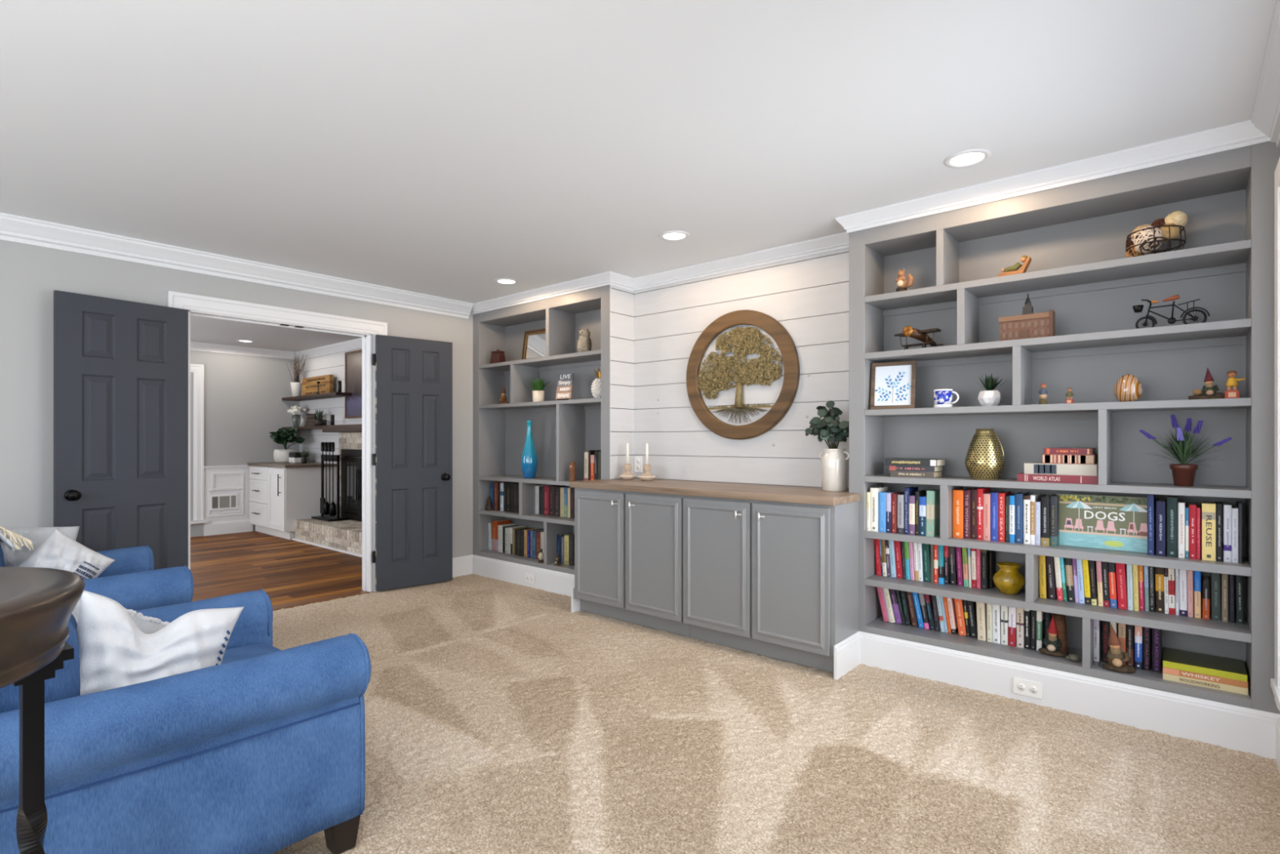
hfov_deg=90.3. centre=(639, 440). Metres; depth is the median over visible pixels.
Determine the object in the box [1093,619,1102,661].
book
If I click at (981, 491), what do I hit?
book
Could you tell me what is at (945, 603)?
book
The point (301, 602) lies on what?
trim
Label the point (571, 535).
book
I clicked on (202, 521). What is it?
trim
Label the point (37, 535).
throw pillow
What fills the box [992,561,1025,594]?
pot
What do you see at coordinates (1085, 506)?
print
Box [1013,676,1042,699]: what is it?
wall outlet
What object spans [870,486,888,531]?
book
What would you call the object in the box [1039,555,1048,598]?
book
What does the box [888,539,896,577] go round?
book
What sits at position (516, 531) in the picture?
book
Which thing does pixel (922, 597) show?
book
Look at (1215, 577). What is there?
book
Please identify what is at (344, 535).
hearth
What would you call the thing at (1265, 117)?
trim
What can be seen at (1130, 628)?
book
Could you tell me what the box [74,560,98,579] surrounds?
print
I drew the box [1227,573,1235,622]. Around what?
book
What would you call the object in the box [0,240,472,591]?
wall
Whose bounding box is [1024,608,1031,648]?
book
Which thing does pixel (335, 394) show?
wall shelf
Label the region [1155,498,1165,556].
book
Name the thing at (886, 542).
book
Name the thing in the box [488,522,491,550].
book
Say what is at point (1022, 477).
book
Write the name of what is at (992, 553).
book
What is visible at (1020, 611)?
book
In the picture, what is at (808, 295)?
wall
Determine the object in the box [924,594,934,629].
book
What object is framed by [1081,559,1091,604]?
book
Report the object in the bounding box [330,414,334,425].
candle
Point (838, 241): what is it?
trim
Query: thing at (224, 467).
trim
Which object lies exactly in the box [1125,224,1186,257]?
wire bowl
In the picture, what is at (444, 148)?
ceiling
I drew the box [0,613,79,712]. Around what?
cushion
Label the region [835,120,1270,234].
trim
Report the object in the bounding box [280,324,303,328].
trim
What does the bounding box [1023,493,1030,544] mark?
book
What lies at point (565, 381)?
sign
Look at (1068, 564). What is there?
book
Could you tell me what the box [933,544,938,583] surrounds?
book
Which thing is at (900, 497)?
book
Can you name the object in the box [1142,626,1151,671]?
book
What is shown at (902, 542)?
book
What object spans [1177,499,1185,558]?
book
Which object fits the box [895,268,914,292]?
animal figurine
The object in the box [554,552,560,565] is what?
gnome figurine
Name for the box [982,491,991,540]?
book
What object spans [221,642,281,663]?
seat cushion
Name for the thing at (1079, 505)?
print
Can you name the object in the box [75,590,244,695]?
throw pillow
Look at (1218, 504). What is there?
book
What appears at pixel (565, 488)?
book
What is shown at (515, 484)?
book
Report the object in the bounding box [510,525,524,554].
book
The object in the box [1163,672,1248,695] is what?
book
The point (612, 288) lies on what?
wall
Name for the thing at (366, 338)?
trim
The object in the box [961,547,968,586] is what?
book
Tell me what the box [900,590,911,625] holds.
book
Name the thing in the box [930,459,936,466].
print
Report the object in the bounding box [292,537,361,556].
trim
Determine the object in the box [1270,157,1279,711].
trim
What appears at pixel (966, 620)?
book
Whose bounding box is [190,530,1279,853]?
floor
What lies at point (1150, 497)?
book
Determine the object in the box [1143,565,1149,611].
book
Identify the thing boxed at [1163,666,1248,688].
book
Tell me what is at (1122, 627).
book
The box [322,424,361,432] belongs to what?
mantel
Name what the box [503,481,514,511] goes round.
book
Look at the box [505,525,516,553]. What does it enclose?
book
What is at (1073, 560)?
book
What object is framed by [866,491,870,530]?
book
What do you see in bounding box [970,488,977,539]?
book
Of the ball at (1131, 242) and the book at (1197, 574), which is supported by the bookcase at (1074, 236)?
the book at (1197, 574)
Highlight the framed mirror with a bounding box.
[521,328,545,359]
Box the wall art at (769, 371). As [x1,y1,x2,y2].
[685,310,799,439]
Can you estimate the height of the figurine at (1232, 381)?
0.117 m
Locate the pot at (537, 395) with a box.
[532,390,544,401]
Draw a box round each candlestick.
[619,443,635,479]
[639,442,655,480]
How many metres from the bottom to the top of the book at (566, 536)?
0.233 m
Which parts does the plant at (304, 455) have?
pot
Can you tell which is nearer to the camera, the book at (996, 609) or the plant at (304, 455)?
the book at (996, 609)
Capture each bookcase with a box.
[472,284,629,574]
[848,141,1279,714]
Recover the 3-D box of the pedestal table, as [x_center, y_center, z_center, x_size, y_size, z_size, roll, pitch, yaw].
[-1.031,0.702,0.786,0.522,0.997,0.522,0,0,-27]
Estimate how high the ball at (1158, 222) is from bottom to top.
0.074 m
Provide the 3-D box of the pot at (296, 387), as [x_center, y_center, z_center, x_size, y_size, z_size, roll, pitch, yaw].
[-4.663,-0.679,8.645,0.156,0.200,0.156,0,0,41]
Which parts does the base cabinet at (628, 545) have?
moulding, door, moulding, door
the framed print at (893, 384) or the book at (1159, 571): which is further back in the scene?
the framed print at (893, 384)
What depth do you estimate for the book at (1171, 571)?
2.73 m
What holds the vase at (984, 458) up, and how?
on the bookcase at (1074, 236)
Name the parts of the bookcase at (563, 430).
panel, shelf, shelf, shelf, shelf, shelf, panel, panel, panel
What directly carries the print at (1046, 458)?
attached to the book at (1046, 458)
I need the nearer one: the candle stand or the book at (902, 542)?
the book at (902, 542)
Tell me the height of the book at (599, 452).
0.236 m
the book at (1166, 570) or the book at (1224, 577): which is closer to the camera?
the book at (1224, 577)
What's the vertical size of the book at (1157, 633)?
0.207 m
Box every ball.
[1125,244,1142,257]
[1126,236,1133,248]
[1130,224,1151,239]
[1131,226,1163,253]
[1151,217,1165,228]
[1158,223,1179,241]
[1164,211,1187,229]
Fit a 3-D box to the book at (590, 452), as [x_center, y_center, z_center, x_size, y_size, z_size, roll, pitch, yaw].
[-0.345,0.200,4.999,0.023,0.243,0.156,0,0,41]
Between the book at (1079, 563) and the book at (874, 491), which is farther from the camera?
the book at (874, 491)
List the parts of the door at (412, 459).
panel, panel, panel, panel, panel, panel, knob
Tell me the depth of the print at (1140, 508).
2.79 m
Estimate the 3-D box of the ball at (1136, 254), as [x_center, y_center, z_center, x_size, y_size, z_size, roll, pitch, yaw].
[2.171,-0.827,2.795,0.061,0.062,0.061,0,0,17]
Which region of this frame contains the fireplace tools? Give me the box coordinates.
[311,441,346,521]
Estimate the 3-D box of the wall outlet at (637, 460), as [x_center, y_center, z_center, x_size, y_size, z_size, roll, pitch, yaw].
[-0.012,0.182,4.820,0.074,0.118,0.009,0,0,41]
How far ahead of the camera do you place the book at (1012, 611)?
3.09 m
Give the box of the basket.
[1132,305,1143,312]
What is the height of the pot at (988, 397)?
0.078 m
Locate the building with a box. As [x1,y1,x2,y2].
[998,309,1054,341]
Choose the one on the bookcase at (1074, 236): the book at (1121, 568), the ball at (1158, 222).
the book at (1121, 568)
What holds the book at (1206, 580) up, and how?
on the bookcase at (1074, 236)
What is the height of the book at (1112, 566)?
0.210 m
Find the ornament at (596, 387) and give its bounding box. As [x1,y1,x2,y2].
[591,367,600,398]
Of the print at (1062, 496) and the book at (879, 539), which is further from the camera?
the book at (879, 539)
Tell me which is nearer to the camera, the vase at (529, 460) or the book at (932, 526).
the book at (932, 526)
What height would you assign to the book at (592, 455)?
0.208 m
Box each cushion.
[0,543,4,566]
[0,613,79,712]
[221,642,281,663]
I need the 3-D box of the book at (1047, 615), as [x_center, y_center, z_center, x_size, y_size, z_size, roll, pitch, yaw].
[1.977,0.898,3.074,0.025,0.204,0.125,0,0,41]
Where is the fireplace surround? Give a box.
[338,431,361,516]
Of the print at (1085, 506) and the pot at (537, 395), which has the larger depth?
the pot at (537, 395)
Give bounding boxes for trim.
[0,212,473,319]
[167,290,387,591]
[188,310,371,591]
[190,337,361,359]
[190,364,204,520]
[190,520,208,524]
[198,468,250,522]
[204,465,250,469]
[207,488,244,517]
[211,471,244,490]
[218,506,240,513]
[271,589,371,610]
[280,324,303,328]
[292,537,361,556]
[471,231,848,314]
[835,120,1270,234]
[1251,0,1279,147]
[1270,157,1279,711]
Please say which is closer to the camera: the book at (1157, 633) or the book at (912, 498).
the book at (1157, 633)
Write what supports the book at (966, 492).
on the bookcase at (1074, 236)
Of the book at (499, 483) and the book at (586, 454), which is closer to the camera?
the book at (586, 454)
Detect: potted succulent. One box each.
[313,408,325,426]
[977,373,1006,405]
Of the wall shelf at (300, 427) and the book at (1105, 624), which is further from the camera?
the wall shelf at (300, 427)
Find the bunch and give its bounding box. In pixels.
[804,400,848,448]
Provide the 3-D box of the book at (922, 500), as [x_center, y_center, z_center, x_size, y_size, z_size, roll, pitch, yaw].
[1.499,0.391,3.325,0.031,0.200,0.156,0,0,41]
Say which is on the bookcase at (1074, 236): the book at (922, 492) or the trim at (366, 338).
the book at (922, 492)
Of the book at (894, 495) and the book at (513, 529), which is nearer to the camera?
the book at (894, 495)
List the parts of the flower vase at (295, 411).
glass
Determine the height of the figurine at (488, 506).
0.128 m
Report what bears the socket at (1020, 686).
attached to the wall outlet at (1020, 686)
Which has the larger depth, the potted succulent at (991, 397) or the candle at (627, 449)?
the candle at (627, 449)
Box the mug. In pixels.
[933,388,959,407]
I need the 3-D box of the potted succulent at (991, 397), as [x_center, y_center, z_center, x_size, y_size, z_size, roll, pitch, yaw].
[1.725,-0.246,3.125,0.120,0.164,0.129,0,0,41]
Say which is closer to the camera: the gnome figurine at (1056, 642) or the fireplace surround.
the gnome figurine at (1056, 642)
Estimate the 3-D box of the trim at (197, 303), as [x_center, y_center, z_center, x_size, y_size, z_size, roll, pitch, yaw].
[-2.511,0.129,4.574,0.026,2.142,1.451,0,0,41]
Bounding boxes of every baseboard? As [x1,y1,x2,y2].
[204,518,253,535]
[452,554,473,577]
[472,554,581,612]
[834,631,1279,773]
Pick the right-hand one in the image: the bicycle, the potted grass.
the bicycle
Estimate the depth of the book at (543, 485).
5.40 m
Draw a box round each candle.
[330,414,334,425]
[337,380,342,391]
[626,443,629,463]
[645,442,648,464]
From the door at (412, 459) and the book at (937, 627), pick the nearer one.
the book at (937, 627)
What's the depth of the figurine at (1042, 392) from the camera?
2.96 m
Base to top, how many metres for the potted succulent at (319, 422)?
0.228 m
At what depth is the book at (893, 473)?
3.33 m
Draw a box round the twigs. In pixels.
[286,352,306,396]
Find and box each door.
[53,289,188,569]
[372,334,452,591]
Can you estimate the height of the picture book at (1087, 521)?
0.241 m
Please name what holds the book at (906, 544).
on the bookcase at (1074, 236)
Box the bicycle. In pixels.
[1132,294,1209,328]
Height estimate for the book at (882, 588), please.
0.204 m
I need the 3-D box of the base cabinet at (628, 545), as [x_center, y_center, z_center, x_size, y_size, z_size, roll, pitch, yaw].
[-0.015,0.764,4.245,0.953,0.871,0.360,0,0,41]
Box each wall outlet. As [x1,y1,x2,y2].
[524,572,534,583]
[634,456,642,471]
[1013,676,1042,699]
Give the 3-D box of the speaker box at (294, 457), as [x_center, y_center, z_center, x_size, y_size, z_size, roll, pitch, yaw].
[-4.485,0.227,8.298,0.180,0.140,0.126,0,0,41]
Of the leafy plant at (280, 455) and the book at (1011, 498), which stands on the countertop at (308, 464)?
the leafy plant at (280, 455)
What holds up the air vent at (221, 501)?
in the wall at (243, 403)
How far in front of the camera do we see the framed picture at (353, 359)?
7.75 m
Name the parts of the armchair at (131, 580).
arm, arm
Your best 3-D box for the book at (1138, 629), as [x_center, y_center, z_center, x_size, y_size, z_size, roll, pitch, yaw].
[2.228,0.897,2.840,0.025,0.205,0.155,0,0,41]
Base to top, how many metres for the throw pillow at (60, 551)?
0.375 m
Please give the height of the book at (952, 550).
0.208 m
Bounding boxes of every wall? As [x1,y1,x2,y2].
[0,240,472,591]
[190,350,299,537]
[299,347,361,463]
[609,248,848,488]
[612,288,634,455]
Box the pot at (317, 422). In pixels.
[314,419,324,426]
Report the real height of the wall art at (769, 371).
0.854 m
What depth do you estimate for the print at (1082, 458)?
2.84 m
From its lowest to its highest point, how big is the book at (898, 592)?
0.205 m
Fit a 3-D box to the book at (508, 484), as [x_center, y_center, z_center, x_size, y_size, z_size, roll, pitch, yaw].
[-1.105,0.500,5.635,0.053,0.251,0.156,0,0,41]
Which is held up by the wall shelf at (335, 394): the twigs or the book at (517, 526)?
the twigs
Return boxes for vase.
[287,404,306,426]
[520,420,537,478]
[964,428,1004,479]
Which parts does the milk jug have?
handle, handle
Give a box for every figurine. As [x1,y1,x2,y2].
[484,496,493,510]
[499,385,508,404]
[537,548,543,563]
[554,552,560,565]
[568,461,576,481]
[576,326,591,352]
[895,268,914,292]
[997,255,1031,276]
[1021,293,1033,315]
[1037,383,1048,404]
[1037,613,1067,657]
[1065,387,1073,403]
[1066,653,1079,661]
[1102,623,1135,672]
[1187,367,1224,399]
[1224,370,1245,398]
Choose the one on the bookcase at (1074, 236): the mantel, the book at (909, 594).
the book at (909, 594)
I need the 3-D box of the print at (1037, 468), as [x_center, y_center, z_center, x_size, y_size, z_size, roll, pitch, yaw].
[1.862,0.133,2.926,0.089,0.042,0.001,0,0,41]
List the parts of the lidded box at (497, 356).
lid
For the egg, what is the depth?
2.75 m
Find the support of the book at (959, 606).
on the bookcase at (1074, 236)
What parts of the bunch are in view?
stem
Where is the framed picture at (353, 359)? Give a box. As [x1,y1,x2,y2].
[344,349,361,418]
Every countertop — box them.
[247,462,337,467]
[568,478,860,505]
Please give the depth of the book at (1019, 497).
3.03 m
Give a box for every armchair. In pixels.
[0,543,193,610]
[0,589,371,853]
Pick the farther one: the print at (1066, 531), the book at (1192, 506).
the print at (1066, 531)
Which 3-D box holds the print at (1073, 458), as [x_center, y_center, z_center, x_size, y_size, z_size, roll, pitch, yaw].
[1.949,0.086,2.865,0.024,0.036,0.001,0,0,41]
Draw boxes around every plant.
[269,426,305,462]
[299,449,313,463]
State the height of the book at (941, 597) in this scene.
0.205 m
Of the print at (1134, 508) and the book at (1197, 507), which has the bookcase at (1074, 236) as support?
the book at (1197, 507)
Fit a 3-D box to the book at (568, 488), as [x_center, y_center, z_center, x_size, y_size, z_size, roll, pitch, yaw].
[-0.532,0.506,5.204,0.028,0.240,0.145,0,0,41]
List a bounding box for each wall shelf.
[281,391,351,400]
[281,426,322,429]
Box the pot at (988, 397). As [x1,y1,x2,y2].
[977,390,1001,405]
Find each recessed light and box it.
[237,339,254,342]
[493,278,518,284]
[658,231,689,240]
[943,148,991,168]
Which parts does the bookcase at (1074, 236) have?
panel, shelf, shelf, shelf, shelf, shelf, shelf, shelf, panel, panel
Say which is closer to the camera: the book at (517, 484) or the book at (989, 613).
the book at (989, 613)
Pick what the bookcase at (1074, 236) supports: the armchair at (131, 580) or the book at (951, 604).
the book at (951, 604)
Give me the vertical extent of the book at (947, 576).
0.206 m
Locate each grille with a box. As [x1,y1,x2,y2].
[212,496,217,508]
[219,495,230,507]
[231,495,235,506]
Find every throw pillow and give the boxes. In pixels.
[0,525,79,566]
[17,528,115,579]
[71,595,169,633]
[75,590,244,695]
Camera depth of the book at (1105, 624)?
2.86 m
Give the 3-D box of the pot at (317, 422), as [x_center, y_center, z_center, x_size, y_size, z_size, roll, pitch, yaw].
[-4.077,-0.219,8.099,0.130,0.080,0.130,0,0,41]
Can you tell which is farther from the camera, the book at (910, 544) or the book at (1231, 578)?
the book at (910, 544)
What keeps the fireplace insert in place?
on the hearth
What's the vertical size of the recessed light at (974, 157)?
0.006 m
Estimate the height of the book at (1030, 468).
0.050 m
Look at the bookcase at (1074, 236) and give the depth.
2.93 m
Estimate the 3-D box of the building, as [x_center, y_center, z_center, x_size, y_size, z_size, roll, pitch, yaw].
[1.840,-0.535,3.031,0.221,0.131,0.072,0,0,41]
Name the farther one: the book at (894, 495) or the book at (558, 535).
the book at (558, 535)
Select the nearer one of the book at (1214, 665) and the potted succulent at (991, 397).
the book at (1214, 665)
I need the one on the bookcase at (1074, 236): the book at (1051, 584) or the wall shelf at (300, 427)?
the book at (1051, 584)
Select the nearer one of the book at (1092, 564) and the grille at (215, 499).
the book at (1092, 564)
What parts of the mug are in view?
handle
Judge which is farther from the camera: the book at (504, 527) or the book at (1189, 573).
the book at (504, 527)
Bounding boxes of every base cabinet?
[249,466,337,539]
[574,487,689,636]
[683,495,858,672]
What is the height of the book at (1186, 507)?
0.210 m
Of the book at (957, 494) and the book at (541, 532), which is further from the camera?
the book at (541, 532)
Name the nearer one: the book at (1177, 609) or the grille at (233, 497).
the book at (1177, 609)
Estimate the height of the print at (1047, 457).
0.036 m
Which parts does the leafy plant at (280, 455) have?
pot, stem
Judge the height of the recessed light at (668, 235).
0.006 m
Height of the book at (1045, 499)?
0.229 m
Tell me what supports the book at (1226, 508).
on the bookcase at (1074, 236)
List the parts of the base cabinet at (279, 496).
drawer, drawer, drawer, door, handle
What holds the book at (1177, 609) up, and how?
on the bookcase at (1074, 236)
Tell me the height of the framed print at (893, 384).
0.258 m
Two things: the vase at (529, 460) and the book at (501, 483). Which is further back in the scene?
the book at (501, 483)
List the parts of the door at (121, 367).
knob, panel, panel, panel, panel, panel, panel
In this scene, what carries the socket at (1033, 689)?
attached to the wall outlet at (1020, 686)
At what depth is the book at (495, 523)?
5.72 m
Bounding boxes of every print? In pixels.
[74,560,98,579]
[215,630,230,665]
[870,360,916,409]
[888,465,896,470]
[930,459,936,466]
[1033,464,1056,473]
[1042,454,1052,462]
[1044,454,1050,462]
[1058,529,1146,538]
[1058,531,1147,552]
[1059,493,1146,536]
[1059,501,1146,507]
[1060,494,1090,501]
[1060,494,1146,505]
[1062,454,1068,462]
[1064,517,1073,530]
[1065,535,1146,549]
[1066,500,1084,508]
[1070,455,1075,463]
[1071,500,1092,508]
[1074,518,1083,531]
[1078,455,1093,463]
[1080,455,1085,463]
[1095,520,1105,533]
[1104,540,1124,546]
[1106,520,1115,533]
[1119,503,1139,511]
[1125,503,1146,511]
[1127,522,1137,536]
[1129,524,1146,535]
[1138,523,1146,536]
[1163,666,1178,675]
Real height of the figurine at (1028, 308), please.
0.106 m
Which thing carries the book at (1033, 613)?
on the bookcase at (1074, 236)
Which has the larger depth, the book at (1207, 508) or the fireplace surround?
the fireplace surround
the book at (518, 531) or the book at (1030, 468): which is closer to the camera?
the book at (1030, 468)
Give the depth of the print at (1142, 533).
2.78 m
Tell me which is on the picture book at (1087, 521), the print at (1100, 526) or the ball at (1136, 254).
the print at (1100, 526)
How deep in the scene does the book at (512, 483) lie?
5.54 m
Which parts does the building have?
cornice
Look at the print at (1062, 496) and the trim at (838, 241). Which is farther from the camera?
the trim at (838, 241)
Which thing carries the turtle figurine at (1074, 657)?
on the bookcase at (1074, 236)
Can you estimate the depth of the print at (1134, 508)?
2.81 m
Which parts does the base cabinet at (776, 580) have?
moulding, door, handle, moulding, door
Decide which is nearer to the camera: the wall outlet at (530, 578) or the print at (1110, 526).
the print at (1110, 526)
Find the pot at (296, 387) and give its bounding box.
[290,382,302,396]
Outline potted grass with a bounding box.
[528,377,550,401]
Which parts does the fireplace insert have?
pane, glass door, handle, handle, glass door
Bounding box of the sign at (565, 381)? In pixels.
[555,373,573,399]
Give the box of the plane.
[893,325,943,349]
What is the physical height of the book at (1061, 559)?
0.209 m
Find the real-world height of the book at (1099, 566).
0.207 m
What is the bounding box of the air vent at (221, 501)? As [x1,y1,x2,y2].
[209,493,237,511]
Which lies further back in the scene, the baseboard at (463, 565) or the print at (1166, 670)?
the baseboard at (463, 565)
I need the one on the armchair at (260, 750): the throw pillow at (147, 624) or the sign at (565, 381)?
the throw pillow at (147, 624)
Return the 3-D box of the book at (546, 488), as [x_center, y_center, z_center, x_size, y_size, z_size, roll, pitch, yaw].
[-0.741,0.505,5.383,0.067,0.242,0.145,0,0,41]
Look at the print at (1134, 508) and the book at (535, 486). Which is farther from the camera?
the book at (535, 486)
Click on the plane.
(908, 331)
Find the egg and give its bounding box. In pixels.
[1113,373,1142,401]
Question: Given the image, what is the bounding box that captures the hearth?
[294,518,361,554]
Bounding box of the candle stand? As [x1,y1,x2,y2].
[315,381,319,394]
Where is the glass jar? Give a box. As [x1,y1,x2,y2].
[300,417,306,426]
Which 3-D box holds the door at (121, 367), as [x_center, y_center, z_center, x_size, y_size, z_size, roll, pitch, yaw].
[-3.076,0.178,3.806,0.163,2.020,0.644,0,0,34]
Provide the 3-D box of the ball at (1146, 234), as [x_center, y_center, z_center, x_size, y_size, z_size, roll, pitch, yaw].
[2.177,-0.860,2.731,0.111,0.111,0.109,0,0,-37]
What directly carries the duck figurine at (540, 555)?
on the bookcase at (563, 430)
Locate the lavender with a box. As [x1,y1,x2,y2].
[1139,414,1231,486]
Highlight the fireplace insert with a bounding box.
[341,448,361,521]
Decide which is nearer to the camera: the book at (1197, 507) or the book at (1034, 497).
the book at (1197, 507)
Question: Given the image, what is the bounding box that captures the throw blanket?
[0,525,34,551]
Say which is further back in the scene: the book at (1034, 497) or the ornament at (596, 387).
the ornament at (596, 387)
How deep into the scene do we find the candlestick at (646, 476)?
4.52 m
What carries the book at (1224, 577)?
on the bookcase at (1074, 236)
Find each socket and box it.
[1017,683,1025,690]
[1029,685,1037,693]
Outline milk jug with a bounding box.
[819,448,848,491]
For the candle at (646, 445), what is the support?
on the candlestick at (646, 476)
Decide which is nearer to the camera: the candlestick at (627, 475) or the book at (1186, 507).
the book at (1186, 507)
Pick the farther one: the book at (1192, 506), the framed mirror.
the framed mirror
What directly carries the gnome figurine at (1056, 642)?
on the bookcase at (1074, 236)
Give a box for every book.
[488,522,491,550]
[489,482,494,509]
[491,519,511,551]
[494,481,507,510]
[497,482,500,510]
[497,523,511,551]
[499,523,515,552]
[500,482,503,511]
[502,524,518,552]
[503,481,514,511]
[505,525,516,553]
[506,482,511,511]
[508,525,522,553]
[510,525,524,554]
[511,482,519,511]
[512,526,528,554]
[514,483,516,512]
[515,528,524,555]
[516,483,519,512]
[517,527,531,555]
[520,527,533,556]
[524,528,540,556]
[527,529,530,557]
[530,528,543,557]
[533,528,543,558]
[534,485,537,513]
[536,530,543,559]
[537,484,550,514]
[538,486,543,514]
[540,531,543,559]
[543,484,555,515]
[549,484,561,515]
[554,485,566,516]
[556,532,570,563]
[560,486,568,516]
[561,536,564,564]
[564,486,568,517]
[564,533,568,564]
[567,487,574,517]
[568,533,574,565]
[570,488,574,518]
[584,452,588,480]
[588,449,600,479]
[591,454,594,479]
[594,450,600,479]
[598,451,600,479]
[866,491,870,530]
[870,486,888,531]
[874,538,881,575]
[876,586,888,621]
[878,490,895,532]
[879,538,883,575]
[880,539,887,576]
[881,587,890,622]
[883,587,895,622]
[884,457,945,466]
[884,539,891,576]
[885,491,900,533]
[888,465,942,471]
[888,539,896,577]
[888,588,902,623]
[890,471,942,477]
[891,491,904,533]
[893,540,902,577]
[895,589,905,624]
[897,493,904,533]
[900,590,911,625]
[901,541,906,578]
[904,486,918,534]
[904,542,911,579]
[906,591,918,626]
[908,542,915,579]
[909,494,915,534]
[911,591,924,627]
[913,542,918,580]
[915,489,928,535]
[917,542,923,581]
[918,593,929,628]
[919,495,926,536]
[921,543,930,582]
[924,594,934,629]
[925,488,939,537]
[930,544,933,582]
[931,595,940,631]
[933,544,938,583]
[936,595,944,631]
[937,545,944,583]
[939,595,947,632]
[942,596,951,633]
[943,545,950,584]
[946,597,958,633]
[948,546,957,585]
[952,488,966,537]
[954,598,966,635]
[955,546,964,586]
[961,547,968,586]
[963,600,970,636]
[964,488,972,538]
[966,600,977,637]
[967,547,972,586]
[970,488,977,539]
[971,548,976,587]
[976,548,981,588]
[976,601,986,640]
[977,487,990,539]
[981,549,989,589]
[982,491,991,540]
[986,603,992,641]
[989,550,995,587]
[991,490,1004,541]
[991,604,1000,643]
[998,491,1011,542]
[1000,605,1008,644]
[1004,493,1011,542]
[1008,493,1014,542]
[1008,606,1016,646]
[1014,491,1028,543]
[1016,607,1024,648]
[1017,472,1097,484]
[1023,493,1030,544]
[1024,462,1097,475]
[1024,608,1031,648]
[1030,493,1039,544]
[1031,609,1036,649]
[1035,499,1040,545]
[1036,610,1044,650]
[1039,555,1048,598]
[1040,493,1049,546]
[1042,453,1097,464]
[1043,447,1095,454]
[1044,612,1053,647]
[1045,555,1057,599]
[1049,493,1058,546]
[1053,556,1063,599]
[1057,493,1147,552]
[1059,557,1067,600]
[1064,557,1075,601]
[1071,558,1079,602]
[1075,559,1084,603]
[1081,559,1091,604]
[1088,560,1097,604]
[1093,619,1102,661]
[1096,560,1103,605]
[1101,561,1110,606]
[1102,620,1110,662]
[1107,562,1118,608]
[1110,622,1118,637]
[1115,563,1128,608]
[1118,622,1126,664]
[1126,564,1133,610]
[1126,624,1134,666]
[1132,564,1139,611]
[1134,625,1142,669]
[1137,564,1145,610]
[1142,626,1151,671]
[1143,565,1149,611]
[1146,493,1155,555]
[1148,566,1155,611]
[1152,627,1161,672]
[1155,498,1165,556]
[1155,566,1164,613]
[1163,647,1247,681]
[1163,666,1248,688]
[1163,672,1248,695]
[1164,567,1168,613]
[1166,494,1177,557]
[1168,568,1175,614]
[1175,568,1179,615]
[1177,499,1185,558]
[1179,568,1186,616]
[1185,504,1188,558]
[1186,569,1193,617]
[1188,502,1196,559]
[1194,570,1200,617]
[1196,504,1199,559]
[1200,500,1215,560]
[1201,575,1209,619]
[1210,572,1221,620]
[1214,501,1222,561]
[1220,573,1227,622]
[1222,502,1231,562]
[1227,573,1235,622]
[1231,505,1238,563]
[1235,500,1242,563]
[1235,574,1244,623]
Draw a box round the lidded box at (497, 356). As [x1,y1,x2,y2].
[489,349,505,364]
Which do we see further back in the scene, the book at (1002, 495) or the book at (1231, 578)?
the book at (1002, 495)
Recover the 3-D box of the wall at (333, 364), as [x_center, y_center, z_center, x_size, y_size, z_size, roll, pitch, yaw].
[-3.078,-0.009,7.462,4.347,2.417,0.030,0,0,41]
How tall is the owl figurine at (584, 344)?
0.212 m
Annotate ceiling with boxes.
[0,0,1275,351]
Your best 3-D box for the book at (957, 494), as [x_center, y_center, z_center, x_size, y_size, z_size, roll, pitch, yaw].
[1.650,0.371,3.263,0.049,0.239,0.156,0,0,41]
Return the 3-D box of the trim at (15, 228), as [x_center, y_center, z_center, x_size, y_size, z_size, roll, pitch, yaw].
[-3.413,-1.153,3.472,0.085,0.128,5.847,0,0,41]
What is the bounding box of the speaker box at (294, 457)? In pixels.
[288,452,302,462]
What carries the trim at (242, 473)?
attached to the wall at (243, 403)
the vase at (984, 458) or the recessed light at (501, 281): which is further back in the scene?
the recessed light at (501, 281)
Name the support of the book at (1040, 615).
on the bookcase at (1074, 236)
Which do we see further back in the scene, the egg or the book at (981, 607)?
the book at (981, 607)
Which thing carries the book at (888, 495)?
on the bookcase at (1074, 236)
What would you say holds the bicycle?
on the bookcase at (1074, 236)
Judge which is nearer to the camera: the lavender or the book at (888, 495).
the lavender
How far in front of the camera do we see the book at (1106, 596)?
2.86 m
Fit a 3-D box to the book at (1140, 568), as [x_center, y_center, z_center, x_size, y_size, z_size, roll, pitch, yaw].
[2.244,0.642,2.846,0.017,0.210,0.125,-2,-1,40]
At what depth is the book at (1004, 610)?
3.11 m
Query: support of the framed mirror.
on the bookcase at (563, 430)
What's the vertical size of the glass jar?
0.110 m
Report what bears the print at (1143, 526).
on the picture book at (1087, 521)
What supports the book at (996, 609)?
on the bookcase at (1074, 236)
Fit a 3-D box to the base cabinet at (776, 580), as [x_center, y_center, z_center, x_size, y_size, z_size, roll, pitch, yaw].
[0.710,0.764,3.626,0.949,0.871,0.360,0,0,41]
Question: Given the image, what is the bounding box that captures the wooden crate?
[306,413,322,426]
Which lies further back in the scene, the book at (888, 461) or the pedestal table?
the book at (888, 461)
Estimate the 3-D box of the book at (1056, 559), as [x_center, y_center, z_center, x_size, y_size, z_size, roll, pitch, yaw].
[2.004,0.642,3.032,0.037,0.210,0.155,0,0,41]
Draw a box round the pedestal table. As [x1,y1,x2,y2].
[0,566,85,853]
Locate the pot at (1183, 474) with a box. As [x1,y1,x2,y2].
[1168,463,1198,486]

